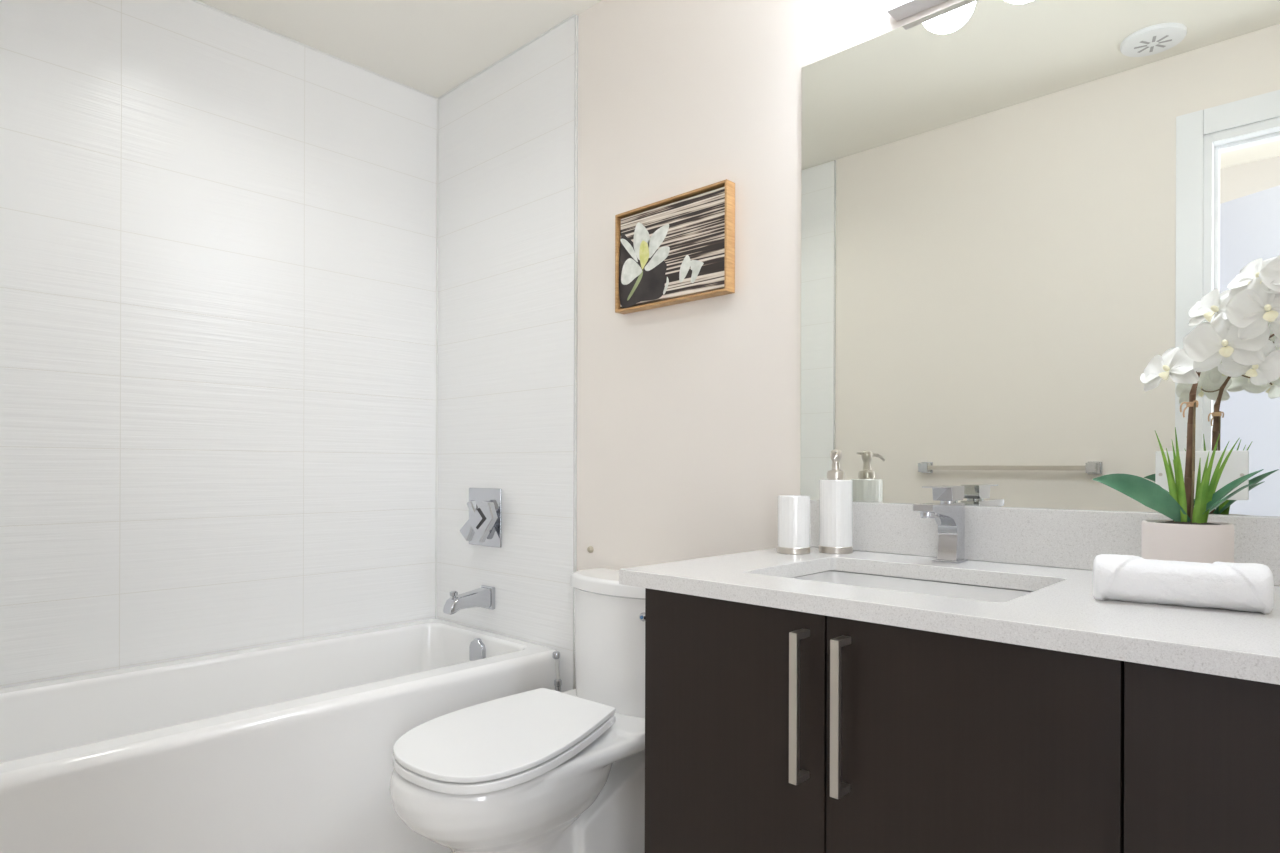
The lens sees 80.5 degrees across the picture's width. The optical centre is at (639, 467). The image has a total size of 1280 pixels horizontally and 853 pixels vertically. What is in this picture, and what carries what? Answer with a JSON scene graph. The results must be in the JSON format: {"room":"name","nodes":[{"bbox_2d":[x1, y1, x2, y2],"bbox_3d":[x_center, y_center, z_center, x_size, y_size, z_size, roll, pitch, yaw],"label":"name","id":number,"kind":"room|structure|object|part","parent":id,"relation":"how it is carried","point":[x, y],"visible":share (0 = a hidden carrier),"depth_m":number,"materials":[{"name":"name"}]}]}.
{"room":"bathroom","nodes":[
{"label":"bathroom","id":0,"kind":"room"},
{"bbox_2d":[0,0,436,688],"bbox_3d":[-1.300,-0.160,2.292,0.100,2.417,1.506,0,0,43],"label":"wall","id":1,"kind":"structure","parent":0,"point":[218,229],"depth_m":2.22,"materials":[{"name":"tile"}]},
{"bbox_2d":[191,0,574,618],"bbox_3d":[-0.985,-0.404,1.997,0.762,1.927,1.488,0,0,43],"label":"trim","id":2,"kind":"structure","parent":1,"relation":"attached to","point":[196,1],"depth_m":2.79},
{"bbox_2d":[197,0,601,97],"bbox_3d":[-0.523,-1.416,0.671,3.450,0.100,3.000,0,0,43],"label":"ceiling","id":3,"kind":"structure","parent":0,"point":[431,47],"depth_m":2.35,"materials":[{"name":"paint"}]},
{"bbox_2d":[577,0,1271,570],"bbox_3d":[0.469,-0.154,1.725,3.450,2.417,0.100,0,0,43],"label":"wall","id":4,"kind":"structure","parent":0,"point":[689,413],"depth_m":1.96,"materials":[{"name":"paint"}]},
{"bbox_2d":[437,17,574,691],"bbox_3d":[-0.472,-0.155,2.540,0.762,2.413,0.008,0,0,43],"label":"wall tile","id":5,"kind":"structure","parent":4,"relation":"attached to","point":[507,134],"depth_m":2.48,"materials":[{"name":"white tile"}]},
{"bbox_2d":[443,585,494,614],"bbox_3d":[-0.568,0.439,2.509,0.068,0.076,0.167,0,0,43],"label":"tub spout","id":6,"kind":"object","parent":5,"relation":"attached to","point":[484,597],"visible":1,"depth_m":2.49,"materials":[{"name":"silver metal"}]},
{"bbox_3d":[-0.608,0.414,2.467,0.026,0.023,0.026,0,0,43],"label":"diverter knob","id":7,"kind":"part","parent":6,"relation":"part of","materials":[{"name":"silver metal"}]},
{"bbox_2d":[460,488,501,547],"bbox_3d":[-0.538,0.169,2.553,0.218,0.197,0.063,0,0,43],"label":"tub valve","id":8,"kind":"object","parent":5,"relation":"attached to","point":[483,527],"visible":1,"depth_m":2.53,"materials":[{"name":"silver metal"}]},
{"bbox_3d":[-0.541,0.179,2.531,0.193,0.139,0.024,0,0,43],"label":"valve lever","id":9,"kind":"part","parent":8,"relation":"part of","materials":[{"name":"silver metal"}]},
{"bbox_2d":[552,651,561,691],"bbox_3d":[-0.240,0.640,2.283,0.040,0.169,0.043,0,0,43],"label":"toilet brush","id":10,"kind":"object","parent":5,"relation":"attached to","point":[556,654],"visible":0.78,"depth_m":2.27,"materials":[{"name":"silver metal"}]},
{"bbox_2d":[573,15,577,688],"bbox_3d":[-0.194,-0.154,2.276,0.004,2.413,0.011,0,0,43],"label":"trim","id":11,"kind":"structure","parent":4,"relation":"attached to","point":[576,16],"depth_m":2.27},
{"bbox_2d":[587,546,593,552],"bbox_3d":[-0.148,0.241,2.231,0.020,0.020,0.011,0,0,43],"label":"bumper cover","id":12,"kind":"object","parent":4,"relation":"attached to","point":[590,549],"visible":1,"depth_m":2.23,"materials":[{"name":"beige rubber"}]},
{"bbox_2d":[615,179,734,313],"bbox_3d":[0.083,-0.571,1.997,0.388,0.273,0.035,0,0,43],"label":"framed picture","id":13,"kind":"object","parent":4,"relation":"attached to","point":[680,248],"visible":1,"depth_m":1.97,"materials":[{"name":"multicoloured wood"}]},
{"bbox_3d":[-0.014,-0.499,2.074,0.060,0.074,0.001,0,0,43],"label":"printed stem","id":14,"kind":"part","parent":13,"relation":"part of","materials":[{"name":"green paper"}]},
{"bbox_2d":[619,234,666,307],"bbox_3d":[0.006,-0.547,2.056,0.180,0.210,0.001,0,0,43],"label":"flower","id":15,"kind":"object","parent":13,"relation":"on","point":[642,257],"depth_m":2.05,"materials":[{"name":"white paper"}]},
{"bbox_2d":[887,0,946,20],"bbox_3d":[0.696,-0.997,1.323,0.595,0.121,0.175,0,0,43],"label":"vanity light","id":16,"kind":"object","parent":4,"relation":"attached to","point":[898,9],"visible":1,"depth_m":1.54,"materials":[{"name":"glass"}]},
{"bbox_2d":[800,0,1279,516],"bbox_3d":[0.990,-0.423,1.161,1.700,0.996,0.004,0,0,43],"label":"wall mirror","id":17,"kind":"object","parent":4,"relation":"attached to","point":[1010,209],"visible":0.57,"depth_m":1.41,"materials":[{"name":"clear mirror"}]},
{"bbox_2d":[1155,450,1248,499],"bbox_3d":[0.910,0.012,1.228,0.122,0.078,0.006,0,0,43],"label":"outlet plate","id":18,"kind":"object","parent":17,"relation":"attached to","point":[1236,466],"visible":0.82,"depth_m":1.21,"materials":[{"name":"white plastic"}]},
{"bbox_2d":[810,500,1279,585],"bbox_3d":[0.982,0.128,1.157,1.713,0.105,0.017,0,0,43],"label":"backsplash","id":19,"kind":"structure","parent":4,"relation":"attached to","point":[1059,538],"depth_m":1.39,"materials":[{"name":"stone"}]},
{"bbox_3d":[-0.531,1.101,0.671,3.450,0.100,3.000,0,0,43],"label":"floor","id":20,"kind":"structure","parent":0,"visible":0},
{"bbox_2d":[0,619,559,852],"bbox_3d":[-1.009,0.802,2.014,0.705,0.495,1.486,0,0,43],"label":"bathtub","id":21,"kind":"object","parent":20,"relation":"on","point":[287,747],"visible":0.76,"depth_m":1.84,"materials":[{"name":"white ceramic"}]},
{"bbox_2d":[390,568,644,852],"bbox_3d":[-0.241,0.670,1.812,0.410,0.764,0.721,0,0,43],"label":"toilet","id":22,"kind":"object","parent":20,"relation":"on","point":[541,770],"visible":0.92,"depth_m":1.71,"materials":[{"name":"white ceramic"}]},
{"bbox_3d":[-0.306,0.599,1.723,0.382,0.047,0.478,0,0,43],"label":"lid","id":23,"kind":"part","parent":22,"relation":"part of","materials":[{"name":"white plastic"}]},
{"bbox_3d":[-0.306,0.619,1.723,0.382,0.053,0.479,0,0,43],"label":"seat","id":24,"kind":"part","parent":22,"relation":"part of","materials":[{"name":"white plastic"}]},
{"bbox_3d":[-0.051,0.309,2.018,0.344,0.041,0.162,0,0,43],"label":"tank lid","id":25,"kind":"part","parent":22,"relation":"part of","materials":[{"name":"white ceramic"}]},
{"bbox_3d":[-0.049,0.486,2.020,0.334,0.310,0.152,0,0,43],"label":"tank","id":26,"kind":"part","parent":22,"relation":"part of","materials":[{"name":"white ceramic"}]},
{"bbox_3d":[0.015,0.373,1.898,0.022,0.022,0.031,0,0,43],"label":"flush knob","id":27,"kind":"part","parent":22,"relation":"part of","materials":[{"name":"silver metal"}]},
{"bbox_2d":[645,588,1279,852],"bbox_3d":[0.793,0.633,0.935,1.670,0.845,0.593,0,0,43],"label":"vanity cabinet","id":28,"kind":"object","parent":20,"relation":"on","point":[768,729],"visible":0.78,"depth_m":0.98,"materials":[{"name":"brown laminate"}]},
{"bbox_3d":[0.142,0.579,1.206,0.350,0.738,0.019,0,0,43],"label":"door","id":29,"kind":"part","parent":28,"relation":"part of","materials":[{"name":"brown laminate"}]},
{"bbox_3d":[0.229,0.342,1.086,0.013,0.215,0.036,0,0,43],"label":"handle","id":30,"kind":"part","parent":28,"relation":"part of","materials":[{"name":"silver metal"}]},
{"bbox_3d":[0.276,0.342,1.041,0.013,0.215,0.036,0,0,43],"label":"handle","id":31,"kind":"part","parent":28,"relation":"part of","materials":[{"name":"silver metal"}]},
{"bbox_2d":[619,547,1279,684],"bbox_3d":[0.785,0.193,0.951,1.715,0.026,0.583,0,0,43],"label":"countertop","id":32,"kind":"structure","parent":28,"relation":"on","point":[1062,613],"depth_m":0.99,"materials":[{"name":"stone"}]},
{"bbox_2d":[777,495,809,553],"bbox_3d":[0.324,0.119,1.591,0.068,0.120,0.068,0,0,43],"label":"tumbler","id":33,"kind":"object","parent":32,"relation":"on","point":[793,510],"visible":1,"depth_m":1.56,"materials":[{"name":"white ceramic"}]},
{"bbox_2d":[819,449,852,553],"bbox_3d":[0.416,0.070,1.604,0.070,0.218,0.070,0,0,-29],"label":"soap dispenser","id":34,"kind":"object","parent":32,"relation":"on","point":[835,493],"visible":1,"depth_m":1.58,"materials":[{"name":"white ceramic"}]},
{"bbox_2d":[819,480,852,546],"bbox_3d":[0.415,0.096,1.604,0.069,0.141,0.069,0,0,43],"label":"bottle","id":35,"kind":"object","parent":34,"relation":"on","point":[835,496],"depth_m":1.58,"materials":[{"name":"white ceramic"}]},
{"bbox_2d":[792,570,1033,602],"bbox_3d":[0.434,0.280,1.262,0.488,0.149,0.377,0,0,43],"label":"sink basin","id":36,"kind":"object","parent":32,"relation":"in","point":[931,587],"visible":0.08,"depth_m":1.41,"materials":[{"name":"white ceramic"}]},
{"bbox_2d":[913,485,967,563],"bbox_3d":[0.559,0.107,1.411,0.048,0.145,0.153,0,0,43],"label":"sink faucet","id":37,"kind":"object","parent":32,"relation":"on","point":[949,514],"visible":1,"depth_m":1.43,"materials":[{"name":"silver metal"}]},
{"bbox_3d":[0.571,0.048,1.423,0.037,0.028,0.112,0,0,43],"label":"lever","id":38,"kind":"part","parent":37,"relation":"part of","materials":[{"name":"silver metal"}]},
{"bbox_3d":[0.594,0.177,1.448,0.048,0.004,0.052,0,0,43],"label":"plate","id":39,"kind":"part","parent":37,"relation":"part of","materials":[{"name":"silver metal"}]},
{"bbox_2d":[1093,554,1273,613],"bbox_3d":[0.710,0.150,0.998,0.190,0.060,0.088,0,0,34],"label":"rolled towel","id":40,"kind":"object","parent":32,"relation":"on","point":[1249,587],"visible":1,"depth_m":0.97,"materials":[{"name":"white fabric"}]},
{"bbox_2d":[1093,255,1279,562],"bbox_3d":[0.835,-0.057,1.103,0.284,0.475,0.133,0,0,43],"label":"potted orchid","id":41,"kind":"object","parent":32,"relation":"on","point":[1238,335],"visible":0.99,"depth_m":1.08,"materials":[{"name":"plant"}]},
{"bbox_3d":[0.795,0.013,1.139,0.032,0.141,0.004,0,0,43],"label":"grass blade","id":42,"kind":"part","parent":41,"relation":"part of","materials":[{"name":"green plant"}]},
{"bbox_3d":[0.789,-0.148,1.123,0.038,0.066,0.084,0,0,-25],"label":"flower","id":43,"kind":"part","parent":41,"relation":"part of","materials":[{"name":"white plant"}]},
{"bbox_3d":[0.804,0.027,1.140,0.017,0.114,0.008,0,0,43],"label":"grass blade","id":44,"kind":"part","parent":41,"relation":"part of","materials":[{"name":"green plant"}]},
{"bbox_3d":[0.822,0.019,1.161,0.008,0.129,0.037,0,0,9],"label":"grass blade","id":45,"kind":"part","parent":41,"relation":"part of","materials":[{"name":"green plant"}]},
{"bbox_3d":[0.814,0.035,1.143,0.005,0.097,0.018,0,0,-27],"label":"grass blade","id":46,"kind":"part","parent":41,"relation":"part of","materials":[{"name":"green plant"}]},
{"bbox_3d":[0.808,0.011,1.132,0.012,0.145,0.002,0,0,21],"label":"grass blade","id":47,"kind":"part","parent":41,"relation":"part of","materials":[{"name":"green plant"}]},
{"bbox_3d":[0.808,0.032,1.126,0.011,0.104,0.003,0,0,18],"label":"grass blade","id":48,"kind":"part","parent":41,"relation":"part of","materials":[{"name":"green plant"}]},
{"bbox_3d":[0.818,0.131,1.132,0.112,0.098,0.112,0,0,43],"label":"pot","id":49,"kind":"part","parent":41,"relation":"part of","materials":[{"name":"ceramic"}]},
{"bbox_3d":[0.854,-0.084,1.080,0.012,0.340,0.137,0,0,-34],"label":"stem","id":50,"kind":"part","parent":41,"relation":"part of","materials":[{"name":"brown plant"}]},
{"bbox_3d":[0.827,-0.181,1.114,0.025,0.068,0.081,0,0,1],"label":"flower","id":51,"kind":"part","parent":41,"relation":"part of","materials":[{"name":"white plant"}]},
{"bbox_3d":[0.826,0.035,1.120,0.008,0.099,0.013,0,0,40],"label":"grass blade","id":52,"kind":"part","parent":41,"relation":"part of","materials":[{"name":"green plant"}]},
{"bbox_3d":[0.820,0.045,1.107,0.007,0.079,0.021,0,0,-20],"label":"grass blade","id":53,"kind":"part","parent":41,"relation":"part of","materials":[{"name":"green plant"}]},
{"bbox_3d":[0.845,0.030,1.132,0.026,0.109,0.007,0,0,-15],"label":"grass blade","id":54,"kind":"part","parent":41,"relation":"part of","materials":[{"name":"green plant"}]},
{"bbox_3d":[0.833,0.035,1.114,0.018,0.099,0.003,0,0,28],"label":"grass blade","id":55,"kind":"part","parent":41,"relation":"part of","materials":[{"name":"green plant"}]},
{"bbox_3d":[0.830,0.027,1.109,0.026,0.115,0.004,0,0,43],"label":"grass blade","id":56,"kind":"part","parent":41,"relation":"part of","materials":[{"name":"green plant"}]},
{"bbox_3d":[0.837,0.017,1.112,0.005,0.134,0.027,0,0,-43],"label":"grass blade","id":57,"kind":"part","parent":41,"relation":"part of","materials":[{"name":"green plant"}]},
{"bbox_3d":[0.831,-0.224,1.079,0.046,0.066,0.085,0,0,-7],"label":"flower","id":58,"kind":"part","parent":41,"relation":"part of","materials":[{"name":"white plant"}]},
{"bbox_3d":[0.850,0.022,1.117,0.036,0.124,0.004,0,0,18],"label":"grass blade","id":59,"kind":"part","parent":41,"relation":"part of","materials":[{"name":"green plant"}]},
{"bbox_3d":[0.863,0.020,1.124,0.053,0.129,0.002,0,0,9],"label":"grass blade","id":60,"kind":"part","parent":41,"relation":"part of","materials":[{"name":"green plant"}]},
{"bbox_3d":[0.816,-0.177,1.054,0.096,0.081,0.026,0,0,43],"label":"flower","id":61,"kind":"part","parent":41,"relation":"part of","materials":[{"name":"white plant"}]},
{"bbox_3d":[0.861,-0.147,1.060,0.077,0.059,0.042,0,0,11],"label":"flower","id":62,"kind":"part","parent":41,"relation":"part of","materials":[{"name":"white plant"}]},
{"bbox_3d":[0.844,-0.217,1.018,0.089,0.085,0.015,0,0,34],"label":"flower","id":63,"kind":"part","parent":41,"relation":"part of","materials":[{"name":"white plant"}]},
{"bbox_3d":[0.858,-0.261,1.035,0.045,0.060,0.089,0,0,-19],"label":"flower","id":64,"kind":"part","parent":41,"relation":"part of","materials":[{"name":"white plant"}]},
{"bbox_3d":[0.876,-0.257,1.002,0.088,0.076,0.025,0,0,28],"label":"flower","id":65,"kind":"part","parent":41,"relation":"part of","materials":[{"name":"white plant"}]},
{"bbox_3d":[0.898,-0.201,1.026,0.081,0.072,0.033,0,0,12],"label":"flower","id":66,"kind":"part","parent":41,"relation":"part of","materials":[{"name":"white plant"}]},
{"bbox_3d":[0.402,0.580,0.960,0.360,0.738,0.019,0,0,43],"label":"door","id":67,"kind":"part","parent":28,"relation":"part of","materials":[{"name":"brown laminate"}]},
{"bbox_3d":[0.663,0.581,0.713,0.352,0.738,0.019,0,0,43],"label":"door","id":68,"kind":"part","parent":28,"relation":"part of","materials":[{"name":"brown laminate"}]}
]}

